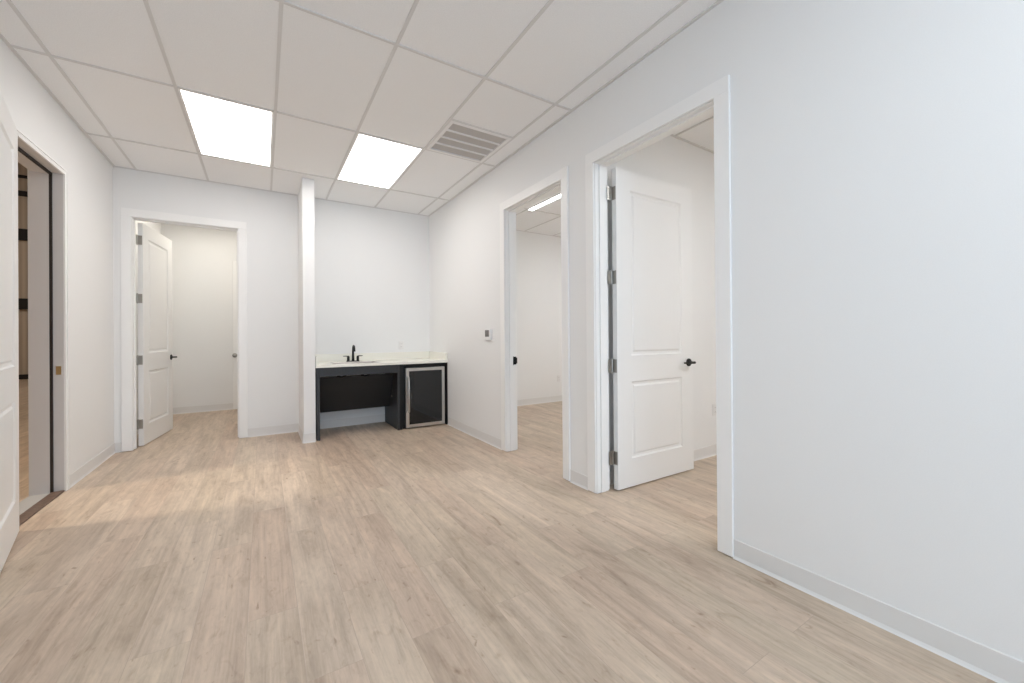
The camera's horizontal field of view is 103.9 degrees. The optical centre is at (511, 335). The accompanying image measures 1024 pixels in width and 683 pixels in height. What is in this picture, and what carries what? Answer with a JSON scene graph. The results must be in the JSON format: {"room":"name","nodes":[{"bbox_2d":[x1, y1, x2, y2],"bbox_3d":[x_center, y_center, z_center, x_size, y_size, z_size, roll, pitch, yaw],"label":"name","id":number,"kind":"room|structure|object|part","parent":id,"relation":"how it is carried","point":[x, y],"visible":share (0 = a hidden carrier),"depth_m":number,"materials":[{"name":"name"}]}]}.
{"room":"empty office suite","nodes":[
{"label":"empty office suite","id":0,"kind":"room"},
{"bbox_2d":[18,162,27,374],"bbox_3d":[-9.482,-2.349,5.236,7.635,7.200,17.070,0,0,-32],"label":"wall","id":1,"kind":"structure","parent":0,"point":[22,183],"depth_m":11.98,"materials":[{"name":"white paint"}]},
{"bbox_2d":[18,174,26,178],"bbox_3d":[-13.883,-4.734,12.389,7.505,0.070,0.098,0,0,-32],"label":"wall girt","id":2,"kind":"structure","parent":1,"relation":"attached to","point":[19,176],"depth_m":11.93,"materials":[{"name":"black metal"}]},
{"bbox_2d":[18,228,27,240],"bbox_3d":[-13.870,-3.004,12.385,7.505,0.330,0.098,0,0,-32],"label":"wall girt","id":3,"kind":"structure","parent":1,"relation":"attached to","point":[22,233],"depth_m":11.92,"materials":[{"name":"black metal"}]},
{"bbox_2d":[18,298,27,308],"bbox_3d":[-13.855,-0.939,12.379,7.505,0.320,0.098,0,0,-32],"label":"wall girt","id":4,"kind":"structure","parent":1,"relation":"attached to","point":[22,303],"depth_m":11.90,"materials":[{"name":"black metal"}]},
{"bbox_2d":[18,190,27,196],"bbox_3d":[-13.879,-4.229,12.388,7.505,0.140,0.098,0,0,-32],"label":"wall girt","id":5,"kind":"structure","parent":1,"relation":"attached to","point":[20,193],"depth_m":11.93,"materials":[{"name":"black metal"}]},
{"bbox_2d":[19,374,27,378],"bbox_3d":[-13.839,1.231,12.374,7.505,0.140,0.098,0,0,-32],"label":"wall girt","id":6,"kind":"structure","parent":1,"relation":"attached to","point":[21,376],"depth_m":11.91,"materials":[{"name":"black"}]},
{"bbox_2d":[0,38,160,474],"bbox_3d":[-2.618,-0.284,1.584,0.160,2.951,10.650,0,0,-32],"label":"wall","id":7,"kind":"structure","parent":0,"point":[32,109],"depth_m":3.44,"materials":[{"name":"paint"}]},
{"bbox_2d":[0,91,18,572],"bbox_3d":[-2.700,-0.029,2.112,0.900,2.425,0.044,-1,0,44],"label":"door","id":8,"kind":"structure","parent":7,"relation":"in","point":[9,321],"depth_m":2.21,"materials":[{"name":"white paint"}]},
{"bbox_2d":[18,146,53,492],"bbox_3d":[-3.288,-0.022,2.700,0.015,2.443,0.845,0,0,-32],"label":"seal","id":9,"kind":"object","parent":7,"relation":"attached to","point":[20,150],"visible":1,"depth_m":3.05,"materials":[{"name":"black"}]},
{"bbox_2d":[16,127,68,495],"bbox_3d":[-3.303,-0.048,2.690,0.195,2.495,0.945,0,0,-32],"label":"door frame","id":10,"kind":"structure","parent":7,"relation":"attached to","point":[38,179],"depth_m":3.03,"materials":[{"name":"white wood"}]},
{"bbox_2d":[56,366,60,374],"bbox_3d":[-3.476,0.269,3.075,0.028,0.065,0.002,0,0,-32],"label":"strike plate","id":11,"kind":"object","parent":7,"relation":"attached to","point":[58,368],"visible":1,"depth_m":3.07,"materials":[{"name":"gold metal"}]},
{"bbox_2d":[69,443,114,488],"bbox_3d":[-1.907,1.133,0.616,0.013,0.102,8.272,0,0,-32],"label":"baseboard","id":12,"kind":"structure","parent":7,"relation":"attached to","point":[84,470],"depth_m":3.55,"materials":[{"name":"white plastic"}]},
{"bbox_2d":[160,223,236,407],"bbox_3d":[-4.902,-0.255,6.493,1.457,2.951,0.100,0,0,-32],"label":"wall","id":13,"kind":"structure","parent":0,"point":[202,258],"depth_m":6.41,"materials":[{"name":"paint"}]},
{"bbox_2d":[137,403,232,433],"bbox_3d":[-4.287,1.163,5.535,1.197,0.102,2.160,0,0,-32],"label":"baseboard","id":14,"kind":"structure","parent":13,"relation":"attached to","point":[217,407],"depth_m":6.40,"materials":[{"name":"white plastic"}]},
{"bbox_2d":[232,261,237,408],"bbox_3d":[-4.562,-0.007,6.633,0.089,2.439,0.018,0,0,-32],"label":"door frame","id":15,"kind":"structure","parent":13,"relation":"attached to","point":[234,263],"depth_m":6.62,"materials":[{"name":"white paint"}]},
{"bbox_2d":[298,178,315,433],"bbox_3d":[-2.444,-0.277,4.766,0.120,2.951,0.672,0,0,-32],"label":"wall","id":16,"kind":"structure","parent":0,"point":[306,232],"depth_m":4.49,"materials":[{"name":"paint"}]},
{"bbox_2d":[298,424,315,443],"bbox_3d":[-2.436,1.148,4.753,0.133,0.102,0.686,0,0,-32],"label":"baseboard","id":17,"kind":"structure","parent":16,"relation":"attached to","point":[305,438],"depth_m":4.48,"materials":[{"name":"white plastic"}]},
{"bbox_2d":[113,167,561,451],"bbox_3d":[-1.227,-0.282,5.987,6.967,2.951,0.118,0,0,-32],"label":"wall","id":18,"kind":"structure","parent":0,"point":[372,295],"depth_m":5.24,"materials":[{"name":"paint"}]},
{"bbox_2d":[136,223,176,445],"bbox_3d":[-4.213,-0.011,4.745,0.172,2.425,0.944,0,0,-25],"label":"door","id":19,"kind":"structure","parent":18,"relation":"in","point":[154,359],"depth_m":4.65,"materials":[{"name":"white paint"}]},
{"bbox_2d":[120,207,247,451],"bbox_3d":[-3.621,-0.064,4.499,1.091,2.528,0.148,0,0,-32],"label":"door frame","id":20,"kind":"structure","parent":18,"relation":"attached to","point":[128,220],"depth_m":4.24,"materials":[{"name":"white paint"}]},
{"bbox_2d":[115,414,384,452],"bbox_3d":[-2.647,1.150,5.018,3.399,0.102,0.013,0,0,-32],"label":"baseboard","id":21,"kind":"structure","parent":18,"relation":"attached to","point":[280,429],"depth_m":5.14,"materials":[{"name":"white plastic"}]},
{"bbox_2d":[315,351,428,361],"bbox_3d":[-1.883,0.290,5.492,1.548,0.101,0.020,0,0,-32],"label":"backsplash","id":22,"kind":"structure","parent":18,"relation":"attached to","point":[388,355],"depth_m":5.48,"materials":[{"name":"white stone"}]},
{"bbox_2d":[0,0,716,214],"bbox_3d":[-0.490,-1.792,1.517,3.399,0.026,8.272,0,0,-32],"label":"ceiling","id":23,"kind":"structure","parent":0,"point":[330,72],"depth_m":2.65,"materials":[{"name":"tile"}]},
{"bbox_2d":[178,89,273,166],"bbox_3d":[-2.444,-1.785,3.515,0.589,0.061,1.198,0,0,-32],"label":"ceiling light","id":24,"kind":"object","parent":23,"relation":"attached to","point":[220,128],"visible":0.77,"depth_m":3.42,"materials":[{"name":"white luminous plastic diffuser"}]},
{"bbox_2d":[0,0,723,216],"bbox_3d":[-0.490,-1.776,1.517,3.399,0.009,8.272,0,0,-32],"label":"grid","id":25,"kind":"object","parent":23,"relation":"attached to","point":[396,44],"visible":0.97,"depth_m":2.85,"materials":[{"name":"white metal"}]},
{"bbox_2d":[337,133,422,188],"bbox_3d":[-1.408,-1.791,4.159,0.589,0.061,1.198,0,0,-32],"label":"ceiling light","id":26,"kind":"object","parent":23,"relation":"attached to","point":[372,161],"visible":0.68,"depth_m":4.07,"materials":[{"name":"acrylic diffuser"},{"name":"painted metal"}]},
{"bbox_2d":[427,121,511,162],"bbox_3d":[-0.408,-1.797,3.703,0.589,0.066,0.589,0,0,-32],"label":"ceiling vent","id":27,"kind":"object","parent":23,"relation":"in","point":[456,139],"visible":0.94,"depth_m":3.69,"materials":[{"name":"white metal"}]},
{"bbox_2d":[0,379,996,682],"bbox_3d":[-5.499,1.263,5.552,14.900,0.080,20.650,0,0,-32],"label":"floor","id":28,"kind":"structure","parent":0,"point":[199,552],"depth_m":1.95,"materials":[{"name":"brown wood"}]},
{"bbox_2d":[19,493,48,514],"bbox_3d":[-3.331,1.196,2.664,0.109,0.007,0.845,0,0,-32],"label":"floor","id":29,"kind":"structure","parent":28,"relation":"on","point":[28,502],"depth_m":2.87,"materials":[{"name":"grey wood"}]},
{"bbox_2d":[19,490,64,525],"bbox_3d":[-3.253,1.194,2.712,0.072,0.010,0.845,0,0,-32],"label":"threshold","id":30,"kind":"object","parent":28,"relation":"on","point":[42,503],"visible":0.73,"depth_m":2.79,"materials":[{"name":"brown wood"}]},
{"bbox_2d":[315,365,399,440],"bbox_3d":[-1.979,0.783,5.060,0.944,0.826,0.634,0,0,-32],"label":"base cabinet","id":31,"kind":"object","parent":28,"relation":"on","point":[342,392],"visible":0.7,"depth_m":5.00,"materials":[{"name":"grey laminate"}]},
{"bbox_3d":[-2.365,0.785,4.820,0.034,0.826,0.634,0,0,-32],"label":"panel","id":32,"kind":"part","parent":31,"relation":"part of","materials":[{"name":"grey laminate"}]},
{"bbox_3d":[-1.971,0.721,5.044,0.898,0.450,0.218,0,0,-32],"label":"knee panel","id":33,"kind":"part","parent":31,"relation":"part of","materials":[{"name":"black wood"}]},
{"bbox_2d":[315,351,447,367],"bbox_3d":[-1.708,0.302,5.210,1.588,0.129,0.682,0,0,-32],"label":"countertop","id":34,"kind":"structure","parent":31,"relation":"on","point":[388,358],"depth_m":5.34,"materials":[{"name":"white stone"}]},
{"bbox_2d":[343,345,362,361],"bbox_3d":[-2.039,0.233,5.163,0.236,0.216,0.135,0,0,-32],"label":"faucet","id":35,"kind":"object","parent":34,"relation":"on","point":[353,346],"visible":0.98,"depth_m":5.18,"materials":[{"name":"black metal"}]},
{"bbox_3d":[-2.037,0.226,5.161,0.038,0.204,0.128,0,0,-32],"label":"spout","id":36,"kind":"part","parent":35,"relation":"part of","materials":[{"name":"black metal"}]},
{"bbox_2d":[330,361,379,375],"bbox_3d":[-1.956,0.413,4.989,0.563,0.153,0.373,0,0,-32],"label":"sink basin","id":37,"kind":"object","parent":34,"relation":"in","point":[357,361],"visible":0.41,"depth_m":5.09,"materials":[{"name":"ceramic"}]},
{"bbox_3d":[-1.589,0.781,5.302,0.028,0.826,0.634,0,0,-32],"label":"panel","id":38,"kind":"part","parent":31,"relation":"part of","materials":[{"name":"grey laminate"}]},
{"bbox_2d":[400,364,402,429],"bbox_3d":[-1.564,0.781,5.328,0.040,0.826,0.612,0,0,-32],"label":"filler panel","id":39,"kind":"object","parent":28,"relation":"on","point":[401,391],"visible":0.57,"depth_m":5.07,"materials":[{"name":"black wood"}]},
{"bbox_2d":[402,363,444,428],"bbox_3d":[-1.272,0.785,5.443,0.574,0.815,0.685,0,0,-32],"label":"beverage fridge","id":40,"kind":"object","parent":28,"relation":"on","point":[423,385],"visible":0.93,"depth_m":5.19,"materials":[{"name":"black"}]},
{"bbox_3d":[-1.301,0.750,5.054,0.022,0.468,0.054,0,0,-32],"label":"handle","id":41,"kind":"part","parent":40,"relation":"part of","materials":[{"name":"silver metal"}]},
{"bbox_3d":[-1.127,0.794,5.220,0.440,0.677,0.041,0,0,-32],"label":"glass","id":42,"kind":"part","parent":40,"relation":"part of","materials":[{"name":"black glass"}]},
{"bbox_2d":[445,363,447,423],"bbox_3d":[-1.039,0.778,5.632,0.015,0.826,0.650,0,0,-32],"label":"end panel","id":43,"kind":"object","parent":28,"relation":"on","point":[446,382],"visible":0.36,"depth_m":5.36,"materials":[{"name":"black wood"}]},
{"bbox_2d":[517,395,561,405],"bbox_3d":[0.380,1.133,6.897,3.290,0.102,0.013,0,0,-32],"label":"baseboard","id":44,"kind":"structure","parent":28,"relation":"on","point":[531,401],"depth_m":6.95,"materials":[{"name":"white plastic"}]},
{"bbox_2d":[516,190,560,236],"bbox_3d":[1.175,-1.794,5.496,3.390,0.026,3.268,0,0,-32],"label":"ceiling","id":45,"kind":"structure","parent":0,"point":[528,219],"depth_m":6.09,"materials":[{"name":"tile"}]},
{"bbox_2d":[516,193,560,236],"bbox_3d":[1.175,-1.778,5.495,3.390,0.009,3.268,0,0,-32],"label":"grid","id":46,"kind":"object","parent":45,"relation":"attached to","point":[559,193],"visible":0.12,"depth_m":6.02,"materials":[{"name":"white metal"}]},
{"bbox_2d":[528,193,560,210],"bbox_3d":[0.580,-1.767,5.116,0.072,0.017,1.220,0,0,-32],"label":"recessed light","id":47,"kind":"object","parent":45,"relation":"in","point":[558,195],"visible":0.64,"depth_m":5.30,"materials":[{"name":"white paint"}]},
{"bbox_2d":[607,136,716,484],"bbox_3d":[2.082,-0.311,4.047,3.390,2.951,0.133,0,0,-32],"label":"wall","id":48,"kind":"structure","parent":0,"point":[670,159],"depth_m":3.78,"materials":[{"name":"paint"}]},
{"bbox_2d":[712,404,715,415],"bbox_3d":[1.976,0.725,3.905,0.070,0.114,0.008,0,0,-32],"label":"power outlet","id":49,"kind":"object","parent":48,"relation":"attached to","point":[713,405],"visible":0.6,"depth_m":3.89,"materials":[{"name":"white plastic"}]},
{"bbox_2d":[673,114,713,150],"bbox_3d":[3.388,-1.819,1.930,3.390,0.026,4.885,0,0,-32],"label":"ceiling","id":50,"kind":"structure","parent":0,"point":[702,134],"depth_m":3.57,"materials":[{"name":"tile"}]},
{"bbox_2d":[670,116,713,152],"bbox_3d":[3.388,-1.803,1.930,3.390,0.009,4.885,0,0,-32],"label":"grid","id":51,"kind":"object","parent":50,"relation":"attached to","point":[712,117],"visible":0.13,"depth_m":3.60,"materials":[{"name":"white metal"}]},
{"bbox_2d":[429,0,1023,661],"bbox_3d":[1.015,-0.308,2.441,0.118,2.951,8.272,0,0,-32],"label":"wall","id":52,"kind":"structure","parent":0,"point":[877,146],"depth_m":1.65,"materials":[{"name":"paint"}]},
{"bbox_2d":[485,329,491,339],"bbox_3d":[-0.255,-0.007,4.349,0.029,0.117,0.120,0,0,-32],"label":"thermostat","id":53,"kind":"object","parent":52,"relation":"attached to","point":[488,332],"visible":1,"depth_m":4.32,"materials":[{"name":"white plastic"}]},
{"bbox_2d":[513,356,516,364],"bbox_3d":[0.019,0.259,4.104,0.076,0.098,0.016,0,0,-32],"label":"strike plate","id":54,"kind":"object","parent":52,"relation":"attached to","point":[514,358],"visible":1,"depth_m":4.11,"materials":[{"name":"black metal"}]},
{"bbox_2d":[500,166,570,480],"bbox_3d":[0.228,-0.093,3.710,0.148,2.528,1.080,0,0,-32],"label":"door frame","id":55,"kind":"structure","parent":52,"relation":"attached to","point":[508,304],"depth_m":4.06,"materials":[{"name":"white paint"}]},
{"bbox_2d":[607,167,695,489],"bbox_3d":[1.147,-0.054,3.251,0.963,2.425,0.172,0,0,-31],"label":"door","id":56,"kind":"structure","parent":52,"relation":"in","point":[651,365],"depth_m":3.21,"materials":[{"name":"white paint"}]},
{"bbox_3d":[1.498,0.232,3.401,0.152,0.066,0.064,0,0,-31],"label":"handle","id":57,"kind":"part","parent":56,"relation":"part of","materials":[{"name":"black metal"}]},
{"bbox_2d":[585,74,733,556],"bbox_3d":[0.915,-0.101,2.603,0.148,2.528,1.101,0,0,-32],"label":"door frame","id":58,"kind":"structure","parent":52,"relation":"attached to","point":[597,214],"depth_m":2.39,"materials":[{"name":"white paint"}]},
{"bbox_2d":[447,417,1023,682],"bbox_3d":[1.147,1.115,2.116,0.013,0.102,7.598,0,0,-32],"label":"baseboard","id":59,"kind":"structure","parent":52,"relation":"attached to","point":[999,667],"depth_m":1.60,"materials":[{"name":"white plastic"}]}
]}

